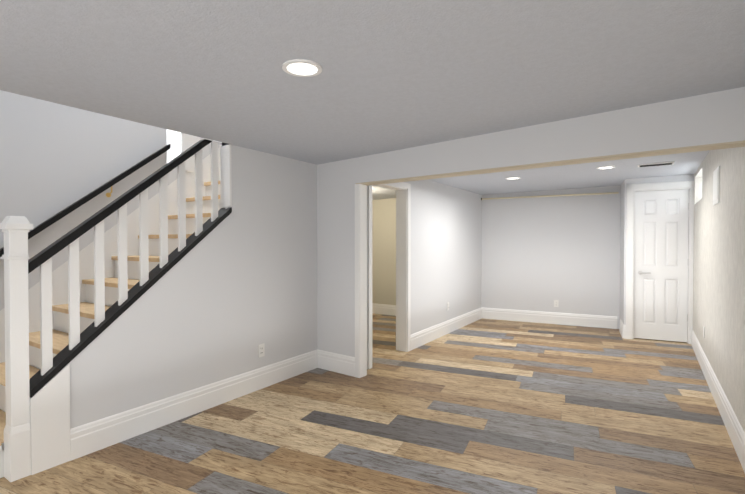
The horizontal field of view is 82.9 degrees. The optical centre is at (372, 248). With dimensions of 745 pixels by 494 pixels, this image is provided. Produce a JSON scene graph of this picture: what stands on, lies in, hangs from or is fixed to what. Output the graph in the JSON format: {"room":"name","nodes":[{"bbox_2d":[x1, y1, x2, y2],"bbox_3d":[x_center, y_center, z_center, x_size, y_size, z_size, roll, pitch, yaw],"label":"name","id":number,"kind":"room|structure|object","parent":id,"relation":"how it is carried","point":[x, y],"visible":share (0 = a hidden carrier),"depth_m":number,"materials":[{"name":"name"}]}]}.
{"room":"finished basement","nodes":[
{"label":"finished basement","id":0,"kind":"room"},
{"bbox_2d":[0,90,317,428],"bbox_3d":[-2.175,-1.268,3.268,1.350,5.100,4.260,0,1,33],"label":"wall","id":1,"kind":"structure","parent":0,"point":[229,294],"depth_m":3.56,"materials":[{"name":"white paint"}]},
{"bbox_2d":[0,144,170,256],"bbox_3d":[-2.642,-0.222,3.468,0.048,1.673,2.060,0,1,33],"label":"handrail","id":2,"kind":"object","parent":1,"relation":"attached to","point":[78,203],"depth_m":3.70,"materials":[{"name":"black wood"}]},
{"bbox_2d":[0,147,219,362],"bbox_3d":[-2.498,-0.211,3.799,0.002,2.572,3.470,0,1,33],"label":"trim","id":3,"kind":"structure","parent":1,"relation":"attached to","point":[60,279],"depth_m":3.90,"materials":[{"name":"white paint"}]},
{"bbox_2d":[30,144,231,474],"bbox_3d":[-1.617,0.211,3.010,0.136,2.148,1.393,0,1,33],"label":"trim","id":4,"kind":"structure","parent":1,"relation":"attached to","point":[50,420],"depth_m":2.50,"materials":[{"name":"white wood"}]},
{"bbox_2d":[28,139,231,397],"bbox_3d":[-1.620,-0.009,3.009,0.136,1.708,1.390,0,1,33],"label":"balustrade","id":5,"kind":"object","parent":4,"relation":"on","point":[62,359],"visible":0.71,"depth_m":2.81,"materials":[{"name":"black wood"}]},
{"bbox_2d":[40,257,52,375],"bbox_3d":[-1.936,0.398,2.504,0.024,0.703,0.052,0,1,33],"label":"baluster","id":6,"kind":"object","parent":5,"relation":"attached to","point":[46,344],"depth_m":2.49,"materials":[{"name":"white wood"}]},
{"bbox_2d":[68,238,79,349],"bbox_3d":[-1.856,0.277,2.625,0.024,0.703,0.052,0,1,33],"label":"baluster","id":7,"kind":"object","parent":5,"relation":"attached to","point":[73,248],"depth_m":2.61,"materials":[{"name":"white wood"}]},
{"bbox_2d":[94,220,104,326],"bbox_3d":[-1.777,0.156,2.744,0.024,0.703,0.052,0,1,33],"label":"baluster","id":8,"kind":"object","parent":5,"relation":"attached to","point":[99,270],"depth_m":2.73,"materials":[{"name":"white wood"}]},
{"bbox_2d":[117,203,127,305],"bbox_3d":[-1.697,0.036,2.865,0.024,0.703,0.052,0,1,33],"label":"baluster","id":9,"kind":"object","parent":5,"relation":"attached to","point":[122,211],"depth_m":2.85,"materials":[{"name":"white wood"}]},
{"bbox_2d":[139,188,148,285],"bbox_3d":[-1.617,-0.085,2.985,0.024,0.703,0.052,0,1,33],"label":"baluster","id":10,"kind":"object","parent":5,"relation":"attached to","point":[143,196],"depth_m":2.97,"materials":[{"name":"white wood"}]},
{"bbox_2d":[159,173,167,267],"bbox_3d":[-1.537,-0.207,3.105,0.024,0.703,0.052,0,1,33],"label":"baluster","id":11,"kind":"object","parent":5,"relation":"attached to","point":[163,182],"depth_m":3.09,"materials":[{"name":"white wood"}]},
{"bbox_2d":[177,161,185,250],"bbox_3d":[-1.458,-0.327,3.225,0.024,0.703,0.052,0,1,33],"label":"baluster","id":12,"kind":"object","parent":5,"relation":"attached to","point":[181,169],"depth_m":3.21,"materials":[{"name":"white wood"}]},
{"bbox_2d":[195,149,202,235],"bbox_3d":[-1.378,-0.448,3.346,0.024,0.703,0.052,0,1,33],"label":"baluster","id":13,"kind":"object","parent":5,"relation":"attached to","point":[198,156],"depth_m":3.33,"materials":[{"name":"white wood"}]},
{"bbox_2d":[211,142,217,221],"bbox_3d":[-1.298,-0.542,3.466,0.024,0.650,0.052,0,1,33],"label":"baluster","id":14,"kind":"object","parent":5,"relation":"attached to","point":[214,146],"depth_m":3.45,"materials":[{"name":"white wood"}]},
{"bbox_2d":[225,145,227,208],"bbox_3d":[-1.234,-0.602,3.563,0.024,0.535,0.006,0,1,33],"label":"baluster","id":15,"kind":"object","parent":5,"relation":"attached to","point":[226,206],"depth_m":3.56,"materials":[{"name":"white wood"}]},
{"bbox_2d":[167,129,180,162],"bbox_3d":[-2.081,-1.204,4.421,0.002,0.660,0.150,0,1,33],"label":"upstairs window","id":16,"kind":"structure","parent":1,"relation":"in","point":[174,141],"depth_m":4.42,"materials":[{"name":"white glass"}]},
{"bbox_2d":[181,133,199,171],"bbox_3d":[-1.969,-1.186,4.578,0.019,0.700,0.225,0,1,33],"label":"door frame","id":17,"kind":"structure","parent":1,"relation":"attached to","point":[188,141],"depth_m":4.55,"materials":[{"name":"white wood"}]},
{"bbox_2d":[70,349,317,460],"bbox_3d":[-1.210,1.183,3.529,0.017,0.190,2.300,0,1,33],"label":"baseboard","id":18,"kind":"structure","parent":1,"relation":"attached to","point":[94,436],"depth_m":3.14,"materials":[{"name":"white wood"}]},
{"bbox_2d":[258,343,264,357],"bbox_3d":[-1.009,0.929,3.837,0.009,0.115,0.070,0,1,33],"label":"outlet","id":19,"kind":"object","parent":1,"relation":"attached to","point":[261,350],"visible":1,"depth_m":3.83,"materials":[{"name":"white plastic"}]},
{"bbox_2d":[0,313,744,493],"bbox_3d":[-0.300,1.324,3.892,7.200,0.100,12.500,0,1,33],"label":"floor","id":20,"kind":"structure","parent":0,"point":[487,406],"depth_m":2.96,"materials":[{"name":"brown wood"}]},
{"bbox_2d":[0,216,33,481],"bbox_3d":[-2.011,0.556,2.388,0.125,1.473,0.125,0,1,33],"label":"newel post","id":21,"kind":"object","parent":20,"relation":"on","point":[17,429],"visible":1,"depth_m":2.36,"materials":[{"name":"white wood"}]},
{"bbox_2d":[0,180,221,477],"bbox_3d":[-2.013,0.079,3.485,1.157,2.400,3.470,0,1,33],"label":"staircase","id":22,"kind":"structure","parent":20,"relation":"on","point":[60,324],"depth_m":3.50,"materials":[{"name":"white"}]},
{"bbox_2d":[0,0,744,199],"bbox_3d":[-0.118,-1.027,3.682,6.300,0.393,11.600,0,1,33],"label":"ceiling","id":23,"kind":"structure","parent":0,"point":[393,75],"depth_m":2.07,"materials":[{"name":"paint"}]},
{"bbox_2d":[282,59,321,76],"bbox_3d":[-0.344,-0.879,2.063,0.191,0.009,0.191,0,1,27],"label":"recessed light","id":24,"kind":"object","parent":23,"relation":"in","point":[301,67],"depth_m":2.05,"materials":[{"name":"white plastic"}]},
{"bbox_2d":[505,177,520,179],"bbox_3d":[1.852,-0.923,5.561,0.191,0.009,0.191,0,1,27],"label":"recessed light","id":25,"kind":"object","parent":23,"relation":"in","point":[509,178],"depth_m":5.58,"materials":[{"name":"white plastic"}]},
{"bbox_2d":[481,192,618,199],"bbox_3d":[2.821,-0.851,6.890,2.070,0.040,0.040,0,1,26],"label":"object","id":26,"kind":"object","parent":23,"relation":"hanging from","point":[551,195],"visible":0.96,"depth_m":6.84,"materials":[{"name":"beige wood"}]},
{"bbox_2d":[596,166,614,168],"bbox_3d":[2.701,-0.935,4.886,0.191,0.009,0.191,0,1,27],"label":"recessed light","id":27,"kind":"object","parent":23,"relation":"in","point":[602,167],"depth_m":4.88,"materials":[{"name":"white plastic"}]},
{"bbox_2d":[638,161,674,166],"bbox_3d":[3.173,-0.939,4.732,0.340,0.015,0.140,0,1,33],"label":"ceiling vent","id":28,"kind":"object","parent":23,"relation":"in","point":[657,164],"visible":0.98,"depth_m":4.69,"materials":[{"name":"white metal"}]},
{"bbox_2d":[372,198,395,304],"bbox_3d":[0.443,0.009,7.721,2.530,2.430,0.150,0,1,33],"label":"wall","id":29,"kind":"structure","parent":0,"point":[383,251],"depth_m":7.77,"materials":[{"name":"beige paint"}]},
{"bbox_2d":[372,303,395,315],"bbox_3d":[0.397,1.129,7.666,2.530,0.190,0.016,0,1,33],"label":"baseboard","id":30,"kind":"structure","parent":29,"relation":"attached to","point":[384,309],"depth_m":7.78,"materials":[{"name":"white wood"}]},
{"bbox_2d":[367,180,481,368],"bbox_3d":[0.889,0.031,5.965,0.140,2.430,3.900,0,1,33],"label":"wall","id":31,"kind":"structure","parent":0,"point":[446,244],"depth_m":6.01,"materials":[{"name":"white paint"}]},
{"bbox_2d":[368,182,410,368],"bbox_3d":[0.144,0.240,4.830,0.172,2.043,0.916,0,1,33],"label":"door frame","id":32,"kind":"structure","parent":31,"relation":"attached to","point":[403,257],"depth_m":5.13,"materials":[{"name":"white wood"}]},
{"bbox_2d":[410,307,481,350],"bbox_3d":[1.190,1.147,6.298,0.016,0.190,2.665,0,1,33],"label":"baseboard","id":33,"kind":"structure","parent":31,"relation":"attached to","point":[422,337],"depth_m":5.99,"materials":[{"name":"white wood"}]},
{"bbox_2d":[317,87,744,356],"bbox_3d":[0.834,0.064,3.490,3.458,2.430,0.140,1,1,37],"label":"wall","id":34,"kind":"structure","parent":0,"point":[710,118],"depth_m":3.33,"materials":[{"name":"white paint"}]},
{"bbox_2d":[314,350,354,376],"bbox_3d":[-0.364,1.173,4.319,0.485,0.190,0.053,0,1,33],"label":"baseboard","id":35,"kind":"structure","parent":34,"relation":"attached to","point":[339,363],"depth_m":4.33,"materials":[{"name":"white wood"}]},
{"bbox_2d":[355,184,366,377],"bbox_3d":[-0.118,0.321,4.176,0.065,1.898,0.118,1,1,37],"label":"trim","id":36,"kind":"structure","parent":34,"relation":"attached to","point":[360,280],"depth_m":4.14,"materials":[{"name":"white wood"}]},
{"bbox_2d":[356,140,744,185],"bbox_3d":[1.035,-0.623,3.329,2.911,0.012,0.142,1,1,37],"label":"soffit","id":37,"kind":"structure","parent":34,"relation":"attached to","point":[725,145],"depth_m":2.98,"materials":[{"name":"beige"}]},
{"bbox_2d":[481,186,620,328],"bbox_3d":[3.481,0.021,6.736,3.800,2.430,0.200,0,1,26],"label":"wall","id":38,"kind":"structure","parent":0,"point":[541,253],"depth_m":6.88,"materials":[{"name":"white paint"}]},
{"bbox_2d":[482,307,616,328],"bbox_3d":[2.873,1.139,6.927,2.082,0.190,0.263,0,1,33],"label":"baseboard","id":39,"kind":"structure","parent":38,"relation":"attached to","point":[600,321],"depth_m":6.90,"materials":[{"name":"white wood"}]},
{"bbox_2d":[554,300,558,306],"bbox_3d":[2.991,0.900,6.874,0.070,0.115,0.009,0,1,26],"label":"electrical outlet","id":40,"kind":"object","parent":38,"relation":"attached to","point":[556,303],"visible":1,"depth_m":6.87,"materials":[{"name":"white plastic"}]},
{"bbox_2d":[620,174,693,324],"bbox_3d":[3.979,0.032,5.943,0.884,2.430,0.717,0,1,33],"label":"wall","id":41,"kind":"structure","parent":0,"point":[623,207],"depth_m":5.84,"materials":[{"name":"white paint"}]},
{"bbox_2d":[614,319,625,338],"bbox_3d":[3.573,1.151,6.039,0.094,0.190,0.440,0,1,33],"label":"baseboard","id":42,"kind":"structure","parent":41,"relation":"attached to","point":[622,329],"depth_m":5.96,"materials":[{"name":"white wood"}]},
{"bbox_2d":[626,181,693,343],"bbox_3d":[3.858,0.186,5.700,0.750,2.128,0.125,0,1,26],"label":"door frame","id":43,"kind":"structure","parent":41,"relation":"attached to","point":[632,189],"depth_m":5.76,"materials":[{"name":"white wood"}]},
{"bbox_2d":[634,189,688,341],"bbox_3d":[3.886,0.231,5.696,0.600,2.014,0.035,0,1,26],"label":"closet door","id":44,"kind":"structure","parent":41,"relation":"in","point":[661,256],"depth_m":5.68,"materials":[{"name":"white wood"}]},
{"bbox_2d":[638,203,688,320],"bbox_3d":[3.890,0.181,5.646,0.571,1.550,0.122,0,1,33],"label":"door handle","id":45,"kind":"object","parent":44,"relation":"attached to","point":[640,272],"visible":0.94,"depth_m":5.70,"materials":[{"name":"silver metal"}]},
{"bbox_2d":[693,147,744,431],"bbox_3d":[2.191,0.081,2.185,0.300,2.430,11.600,0,1,33],"label":"wall","id":46,"kind":"structure","parent":0,"point":[719,277],"depth_m":3.29,"materials":[{"name":"paint"}]},
{"bbox_2d":[713,166,719,205],"bbox_3d":[2.940,-0.528,3.611,0.016,0.300,0.340,0,1,33],"label":"vent panel","id":47,"kind":"object","parent":46,"relation":"attached to","point":[716,186],"visible":1,"depth_m":3.54,"materials":[{"name":"white metal"}]},
{"bbox_2d":[691,330,744,472],"bbox_3d":[1.527,1.210,1.474,0.016,0.190,9.660,0,1,33],"label":"baseboard","id":48,"kind":"structure","parent":46,"relation":"attached to","point":[735,431],"depth_m":3.16,"materials":[{"name":"white wood"}]}
]}

